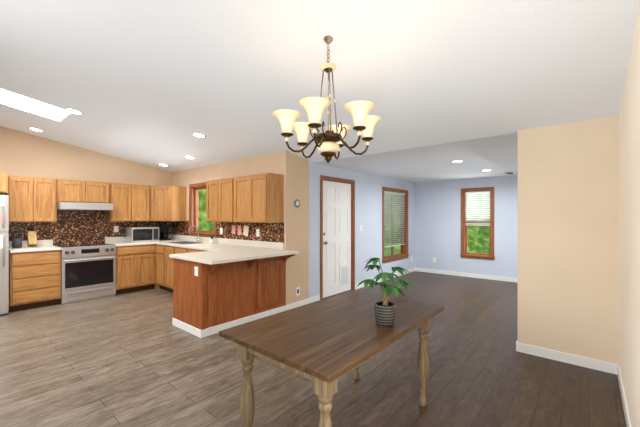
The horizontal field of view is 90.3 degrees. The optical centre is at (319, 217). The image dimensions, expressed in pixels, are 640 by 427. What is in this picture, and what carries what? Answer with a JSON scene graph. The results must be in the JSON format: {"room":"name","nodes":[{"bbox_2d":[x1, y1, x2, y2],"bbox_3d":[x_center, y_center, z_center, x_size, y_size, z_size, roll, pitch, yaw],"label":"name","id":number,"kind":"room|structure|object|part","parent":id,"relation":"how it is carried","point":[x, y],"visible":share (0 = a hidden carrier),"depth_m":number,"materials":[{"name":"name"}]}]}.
{"room":"kitchen","nodes":[
{"label":"kitchen","id":0,"kind":"room"},
{"bbox_2d":[0,126,172,245],"bbox_3d":[-5.314,-0.410,4.668,0.156,3.600,6.565,0,0,40],"label":"wall","id":1,"kind":"structure","parent":0,"point":[23,154],"depth_m":5.63,"materials":[{"name":"beige paint"}]},
{"bbox_2d":[0,173,7,194],"bbox_3d":[-4.864,-0.490,4.590,0.640,0.280,0.463,0,0,40],"label":"upper cabinet","id":2,"kind":"object","parent":1,"relation":"attached to","point":[3,176],"depth_m":4.53,"materials":[{"name":"brown wood"}]},
{"bbox_2d":[4,175,39,221],"bbox_3d":[-4.708,-0.275,5.022,0.320,0.710,0.347,0,0,40],"label":"upper cabinet","id":3,"kind":"object","parent":1,"relation":"attached to","point":[23,193],"depth_m":4.93,"materials":[{"name":"brown wood"}]},
{"bbox_2d":[40,178,59,221],"bbox_3d":[-4.555,-0.275,5.203,0.320,0.710,0.348,0,0,40],"label":"upper cabinet","id":4,"kind":"object","parent":1,"relation":"attached to","point":[49,188],"depth_m":5.17,"materials":[{"name":"brown wood"}]},
{"bbox_2d":[60,179,91,202],"bbox_3d":[-4.297,-0.440,5.508,0.320,0.380,0.430,0,0,40],"label":"upper cabinet","id":5,"kind":"object","parent":1,"relation":"attached to","point":[70,191],"depth_m":5.43,"materials":[{"name":"brown wood"}]},
{"bbox_2d":[57,202,113,210],"bbox_3d":[-4.116,-0.185,5.564,0.512,0.120,0.750,0,0,40],"label":"range hood","id":6,"kind":"object","parent":1,"relation":"attached to","point":[82,206],"visible":0.81,"depth_m":5.36,"materials":[{"name":"silver metal"}]},
{"bbox_2d":[92,182,111,202],"bbox_3d":[-4.091,-0.440,5.752,0.320,0.380,0.430,0,0,40],"label":"upper cabinet","id":7,"kind":"object","parent":1,"relation":"attached to","point":[101,191],"depth_m":5.72,"materials":[{"name":"brown wood"}]},
{"bbox_2d":[105,183,127,220],"bbox_3d":[-3.816,-0.275,6.077,0.320,0.710,0.400,0,0,40],"label":"upper cabinet","id":8,"kind":"object","parent":1,"relation":"attached to","point":[119,191],"depth_m":5.94,"materials":[{"name":"brown wood"}]},
{"bbox_2d":[114,226,118,231],"bbox_3d":[-3.944,0.230,6.164,0.004,0.120,0.080,0,0,40],"label":"electrical outlet plate","id":9,"kind":"object","parent":1,"relation":"attached to","point":[116,228],"depth_m":6.17,"materials":[{"name":"white plastic"}]},
{"bbox_2d":[128,184,151,220],"bbox_3d":[-3.588,-0.275,6.305,0.374,0.710,0.462,0,0,40],"label":"upper cabinet","id":10,"kind":"object","parent":1,"relation":"attached to","point":[139,196],"depth_m":6.20,"materials":[{"name":"brown wood"}]},
{"bbox_2d":[152,186,185,220],"bbox_3d":[-3.200,-0.275,6.590,0.598,0.710,0.596,0,0,40],"label":"upper cabinet","id":11,"kind":"object","parent":1,"relation":"attached to","point":[168,202],"depth_m":6.38,"materials":[{"name":"brown wood"}]},
{"bbox_2d":[172,150,284,249],"bbox_3d":[-1.831,-0.410,5.919,3.560,3.600,0.156,0,0,40],"label":"wall","id":12,"kind":"structure","parent":0,"point":[274,162],"depth_m":5.43,"materials":[{"name":"beige paint"}]},
{"bbox_2d":[189,182,216,237],"bbox_3d":[-2.254,-0.145,6.255,1.028,1.054,0.190,0,0,40],"label":"kitchen window","id":13,"kind":"structure","parent":12,"relation":"in","point":[194,201],"depth_m":6.49,"materials":[{"name":"brown wood"}]},
{"bbox_2d":[206,180,215,220],"bbox_3d":[-1.707,-0.275,5.509,0.458,0.710,0.320,0,0,40],"label":"upper cabinet","id":14,"kind":"object","parent":12,"relation":"attached to","point":[210,185],"depth_m":5.44,"materials":[{"name":"brown wood"}]},
{"bbox_2d":[216,178,231,221],"bbox_3d":[-1.440,-0.275,5.283,0.462,0.710,0.320,0,0,40],"label":"upper cabinet","id":15,"kind":"object","parent":12,"relation":"attached to","point":[223,186],"depth_m":5.19,"materials":[{"name":"brown wood"}]},
{"bbox_2d":[232,176,243,221],"bbox_3d":[-1.087,-0.275,4.984,0.462,0.710,0.320,0,0,40],"label":"upper cabinet","id":16,"kind":"object","parent":12,"relation":"attached to","point":[237,182],"depth_m":4.94,"materials":[{"name":"brown wood"}]},
{"bbox_2d":[231,225,248,236],"bbox_3d":[-1.362,0.225,5.416,0.496,0.192,0.002,0,0,40],"label":"notes","id":17,"kind":"object","parent":12,"relation":"attached to","point":[245,230],"visible":1,"depth_m":5.40,"materials":[{"name":"pink paper"}]},
{"bbox_2d":[256,229,259,236],"bbox_3d":[-0.997,0.250,5.108,0.080,0.120,0.005,0,0,40],"label":"electrical outlet plate","id":18,"kind":"object","parent":12,"relation":"attached to","point":[257,230],"depth_m":5.09,"materials":[{"name":"white plastic"}]},
{"bbox_2d":[244,173,282,222],"bbox_3d":[-0.820,-0.275,4.759,0.459,0.710,0.320,0,0,40],"label":"upper cabinet","id":19,"kind":"object","parent":12,"relation":"attached to","point":[256,198],"depth_m":4.64,"materials":[{"name":"brown wood"}]},
{"bbox_2d":[0,271,625,426],"bbox_3d":[-1.020,1.440,4.059,7.500,0.100,11.180,0,0,40],"label":"floor","id":20,"kind":"structure","parent":0,"point":[135,359],"depth_m":2.78,"materials":[{"name":"brown wood"}]},
{"bbox_2d":[0,195,8,315],"bbox_3d":[-4.918,0.540,4.420,0.762,1.700,0.797,0,0,40],"label":"refrigerator","id":21,"kind":"object","parent":20,"relation":"on","point":[4,255],"visible":1,"depth_m":4.48,"materials":[{"name":"silver metal"}]},
{"bbox_2d":[9,250,60,311],"bbox_3d":[-4.517,0.955,5.017,0.618,0.870,0.588,0,0,40],"label":"base cabinet","id":22,"kind":"object","parent":20,"relation":"on","point":[34,279],"depth_m":4.81,"materials":[{"name":"brown wood"}]},
{"bbox_2d":[9,239,61,252],"bbox_3d":[-4.513,0.449,5.015,0.628,0.138,0.588,0,0,40],"label":"countertop","id":23,"kind":"structure","parent":22,"relation":"on","point":[42,245],"depth_m":5.03,"materials":[{"name":"white stone"}]},
{"bbox_2d":[12,231,21,247],"bbox_3d":[-4.714,0.344,4.956,0.120,0.270,0.120,0,0,40],"label":"utensil crock","id":24,"kind":"object","parent":23,"relation":"on","point":[17,242],"visible":1,"depth_m":4.93,"materials":[{"name":"grey"}]},
{"bbox_2d":[27,228,36,246],"bbox_3d":[-4.633,0.322,5.124,0.202,0.306,0.100,0,0,40],"label":"knife block","id":25,"kind":"object","parent":23,"relation":"on","point":[31,238],"visible":1,"depth_m":5.09,"materials":[{"name":"brown wood"}]},
{"bbox_2d":[54,242,115,304],"bbox_3d":[-4.057,0.932,5.514,0.675,0.915,0.754,0,0,40],"label":"range","id":26,"kind":"object","parent":20,"relation":"on","point":[88,271],"visible":0.98,"depth_m":5.32,"materials":[{"name":"silver metal"}]},
{"bbox_2d":[115,244,152,294],"bbox_3d":[-3.591,0.955,6.066,0.678,0.870,0.683,0,0,40],"label":"base cabinet","id":27,"kind":"object","parent":20,"relation":"on","point":[134,264],"depth_m":5.85,"materials":[{"name":"brown wood"}]},
{"bbox_2d":[105,236,152,245],"bbox_3d":[-3.625,0.449,6.061,0.632,0.138,0.628,0,0,40],"label":"countertop","id":28,"kind":"structure","parent":27,"relation":"on","point":[118,241],"depth_m":6.04,"materials":[{"name":"beige stone"}]},
{"bbox_2d":[125,227,158,241],"bbox_3d":[-3.525,0.339,6.321,0.354,0.280,0.500,0,0,40],"label":"microwave","id":29,"kind":"object","parent":28,"relation":"on","point":[140,234],"visible":1,"depth_m":6.17,"materials":[{"name":"silver metal"}]},
{"bbox_2d":[153,244,164,289],"bbox_3d":[-2.847,0.955,6.233,0.402,0.870,0.686,0,0,40],"label":"base cabinet","id":30,"kind":"object","parent":20,"relation":"on","point":[158,250],"depth_m":6.07,"materials":[{"name":"brown wood"}]},
{"bbox_2d":[165,245,172,292],"bbox_3d":[-2.523,0.955,5.995,0.400,0.870,0.630,0,0,40],"label":"base cabinet","id":31,"kind":"object","parent":20,"relation":"on","point":[168,249],"depth_m":5.80,"materials":[{"name":"brown wood"}]},
{"bbox_2d":[173,246,184,253],"bbox_3d":[-2.198,0.955,5.721,0.450,0.870,0.630,0,0,40],"label":"base cabinet","id":32,"kind":"object","parent":20,"relation":"on","point":[176,250],"depth_m":5.53,"materials":[{"name":"brown wood"}]},
{"bbox_2d":[185,248,200,252],"bbox_3d":[-1.836,0.955,5.414,0.500,0.870,0.630,0,0,40],"label":"base cabinet","id":33,"kind":"object","parent":20,"relation":"on","point":[187,250],"depth_m":5.26,"materials":[{"name":"brown wood"}]},
{"bbox_2d":[172,258,263,337],"bbox_3d":[-1.344,0.955,4.225,0.712,0.870,0.875,0,0,40],"label":"base cabinet","id":34,"kind":"object","parent":20,"relation":"on","point":[208,299],"depth_m":3.93,"materials":[{"name":"brown wood"}]},
{"bbox_2d":[169,249,263,264],"bbox_3d":[-1.334,0.499,4.063,1.004,0.038,0.720,0,0,40],"label":"countertop","id":35,"kind":"structure","parent":34,"relation":"on","point":[222,250],"depth_m":3.89,"materials":[{"name":"white stone"}]},
{"bbox_2d":[153,234,298,257],"bbox_3d":[-1.977,0.449,5.512,3.858,0.138,0.663,0,0,40],"label":"countertop","id":36,"kind":"structure","parent":34,"relation":"on","point":[268,249],"depth_m":5.21,"materials":[{"name":"white stone"}]},
{"bbox_2d":[157,224,170,239],"bbox_3d":[-3.281,0.314,6.705,0.230,0.330,0.200,0,0,40],"label":"coffee maker","id":37,"kind":"object","parent":36,"relation":"on","point":[163,232],"visible":0.96,"depth_m":6.65,"materials":[{"name":"black plastic"}]},
{"bbox_2d":[165,226,201,244],"bbox_3d":[-2.494,0.320,5.970,0.720,0.320,0.495,0,0,40],"label":"sink","id":38,"kind":"object","parent":36,"relation":"on","point":[186,242],"visible":1,"depth_m":5.96,"materials":[{"name":"silver metal"}]},
{"bbox_2d":[209,234,214,243],"bbox_3d":[-1.956,0.393,5.770,0.100,0.171,0.098,0,0,40],"label":"plant","id":39,"kind":"object","parent":36,"relation":"on","point":[211,240],"visible":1,"depth_m":5.74,"materials":[{"name":"white"}]},
{"bbox_2d":[264,255,287,316],"bbox_3d":[-0.936,0.955,4.707,0.712,0.870,0.548,0,0,40],"label":"base cabinet","id":40,"kind":"object","parent":20,"relation":"on","point":[274,267],"depth_m":4.52,"materials":[{"name":"brown wood"}]},
{"bbox_2d":[219,290,443,426],"bbox_3d":[0.168,1.025,2.104,0.820,0.730,1.370,0,0,40],"label":"dining table","id":41,"kind":"object","parent":20,"relation":"on","point":[324,345],"visible":1,"depth_m":1.83,"materials":[{"name":"brown wood"}]},
{"bbox_2d":[357,258,416,327],"bbox_3d":[0.422,0.455,1.962,0.379,0.408,0.358,0,0,40],"label":"potted plant","id":42,"kind":"object","parent":41,"relation":"on","point":[385,311],"visible":1,"depth_m":1.90,"materials":[{"name":"green plant"}]},
{"bbox_2d":[0,0,638,182],"bbox_3d":[-1.020,-1.526,4.059,7.500,1.271,11.180,0,0,40],"label":"ceiling","id":43,"kind":"structure","parent":0,"point":[153,83],"depth_m":2.65,"materials":[{"name":"white paint"}]},
{"bbox_2d":[0,89,69,120],"bbox_3d":[-3.798,-1.435,3.802,0.610,0.191,1.200,0,0,40],"label":"skylight","id":44,"kind":"object","parent":43,"relation":"attached to","point":[7,98],"visible":1,"depth_m":4.00,"materials":[{"name":"white glass"}]},
{"bbox_2d":[28,127,43,131],"bbox_3d":[-4.401,-1.358,4.939,0.194,0.007,0.194,0,-9,40],"label":"recessed light","id":45,"kind":"object","parent":43,"relation":"in","point":[35,129],"visible":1,"depth_m":4.93,"materials":[{"name":"white"}]},
{"bbox_2d":[65,108,83,114],"bbox_3d":[-3.104,-1.336,4.026,0.194,0.007,0.194,0,-9,40],"label":"recessed light","id":46,"kind":"object","parent":43,"relation":"in","point":[74,111],"visible":1,"depth_m":4.02,"materials":[{"name":"white"}]},
{"bbox_2d":[192,132,205,137],"bbox_3d":[-1.684,-1.140,4.436,0.194,0.007,0.194,0,-9,40],"label":"recessed light","id":47,"kind":"object","parent":43,"relation":"in","point":[199,135],"visible":1,"depth_m":4.42,"materials":[{"name":"white"}]},
{"bbox_2d":[272,35,380,162],"bbox_3d":[0.057,-0.806,2.204,0.762,0.872,0.726,0,0,40],"label":"chandelier","id":48,"kind":"object","parent":43,"relation":"hanging from","point":[330,142],"visible":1,"depth_m":2.13,"materials":[{"name":"beige glass"}]},
{"bbox_2d":[285,150,414,304],"bbox_3d":[0.970,-0.400,6.576,0.168,3.620,4.765,0,0,40],"label":"wall","id":49,"kind":"structure","parent":0,"point":[368,211],"depth_m":5.33,"materials":[{"name":"paint"}]},
{"bbox_2d":[294,199,299,207],"bbox_3d":[-0.347,-0.210,4.877,0.020,0.130,0.130,0,0,40],"label":"plaque","id":50,"kind":"object","parent":49,"relation":"attached to","point":[297,203],"visible":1,"depth_m":4.87,"materials":[{"name":"green"}]},
{"bbox_2d":[296,287,299,295],"bbox_3d":[-0.339,1.140,4.896,0.007,0.120,0.080,0,0,40],"label":"electrical outlet plate","id":51,"kind":"object","parent":49,"relation":"attached to","point":[298,288],"depth_m":4.90,"materials":[{"name":"white plastic"}]},
{"bbox_3d":[0.278,0.354,5.757,0.168,2.112,1.014,0,0,40],"label":"trim door casing","id":52,"kind":"part","parent":49,"relation":"part of","materials":[{"name":"brown wood"}]},
{"bbox_2d":[323,180,350,297],"bbox_3d":[0.313,0.374,5.728,0.110,2.007,0.868,0,0,40],"label":"entry door","id":53,"kind":"structure","parent":49,"relation":"in","point":[336,237],"depth_m":5.71,"materials":[{"name":"white"}]},
{"bbox_2d":[355,267,415,289],"bbox_3d":[1.563,1.345,7.165,0.012,0.090,2.760,0,0,40],"label":"baseboard","id":54,"kind":"structure","parent":49,"relation":"attached to","point":[413,269],"depth_m":7.34,"materials":[{"name":"white wood"}]},
{"bbox_2d":[382,187,408,262],"bbox_3d":[1.720,0.170,7.445,0.190,1.664,1.298,0,0,40],"label":"window","id":55,"kind":"structure","parent":49,"relation":"in","point":[392,217],"depth_m":7.45,"materials":[{"name":"brown wood"}]},
{"bbox_2d":[415,175,517,277],"bbox_3d":[3.900,-0.410,7.120,3.640,3.600,0.150,0,0,40],"label":"wall","id":56,"kind":"structure","parent":0,"point":[438,220],"depth_m":7.58,"materials":[{"name":"paint"}]},
{"bbox_2d":[416,268,517,282],"bbox_3d":[3.837,1.345,7.068,3.610,0.090,0.012,0,0,40],"label":"baseboard","id":57,"kind":"structure","parent":56,"relation":"attached to","point":[508,279],"depth_m":7.38,"materials":[{"name":"white wood"}]},
{"bbox_2d":[460,187,494,259],"bbox_3d":[3.628,0.140,7.324,0.728,1.624,0.190,0,0,40],"label":"window","id":58,"kind":"structure","parent":56,"relation":"in","point":[467,195],"depth_m":7.31,"materials":[{"name":"brown wood"}]},
{"bbox_2d":[518,115,618,363],"bbox_3d":[2.384,0.240,3.105,0.770,2.300,0.120,0,0,40],"label":"wall","id":59,"kind":"structure","parent":0,"point":[568,237],"depth_m":3.03,"materials":[{"name":"beige paint"}]},
{"bbox_2d":[516,340,615,373],"bbox_3d":[2.332,1.345,3.076,0.752,0.090,0.032,0,0,40],"label":"baseboard","id":60,"kind":"structure","parent":59,"relation":"attached to","point":[603,366],"depth_m":3.03,"materials":[{"name":"white wood"}]},
{"bbox_2d":[619,0,639,426],"bbox_3d":[1.786,-0.410,1.685,0.150,3.600,11.180,0,0,40],"label":"wall","id":61,"kind":"structure","parent":0,"point":[629,239],"depth_m":2.03,"materials":[{"name":"beige paint"}]},
{"bbox_2d":[616,364,631,426],"bbox_3d":[0.423,1.345,0.199,0.012,0.090,6.850,0,0,40],"label":"baseboard","id":62,"kind":"structure","parent":61,"relation":"attached to","point":[627,418],"depth_m":2.33,"materials":[{"name":"white wood"}]},
{"label":"outside","id":63,"kind":"structure","parent":0,"visible":0},
{"bbox_2d":[384,248,400,255],"bbox_3d":[3.218,1.600,9.999,16.000,0.180,12.575,0,0,40],"label":"ground","id":64,"kind":"structure","parent":63,"point":[388,251],"depth_m":14.02,"materials":[{"name":"green plant"}]},
{"bbox_2d":[199,189,488,253],"bbox_3d":[3.208,-1.510,8.593,14.200,6.200,14.735,0,0,40],"label":"hedge","id":65,"kind":"object","parent":64,"relation":"on","point":[472,244],"depth_m":12.88,"materials":[{"name":"green plant"}]}
]}

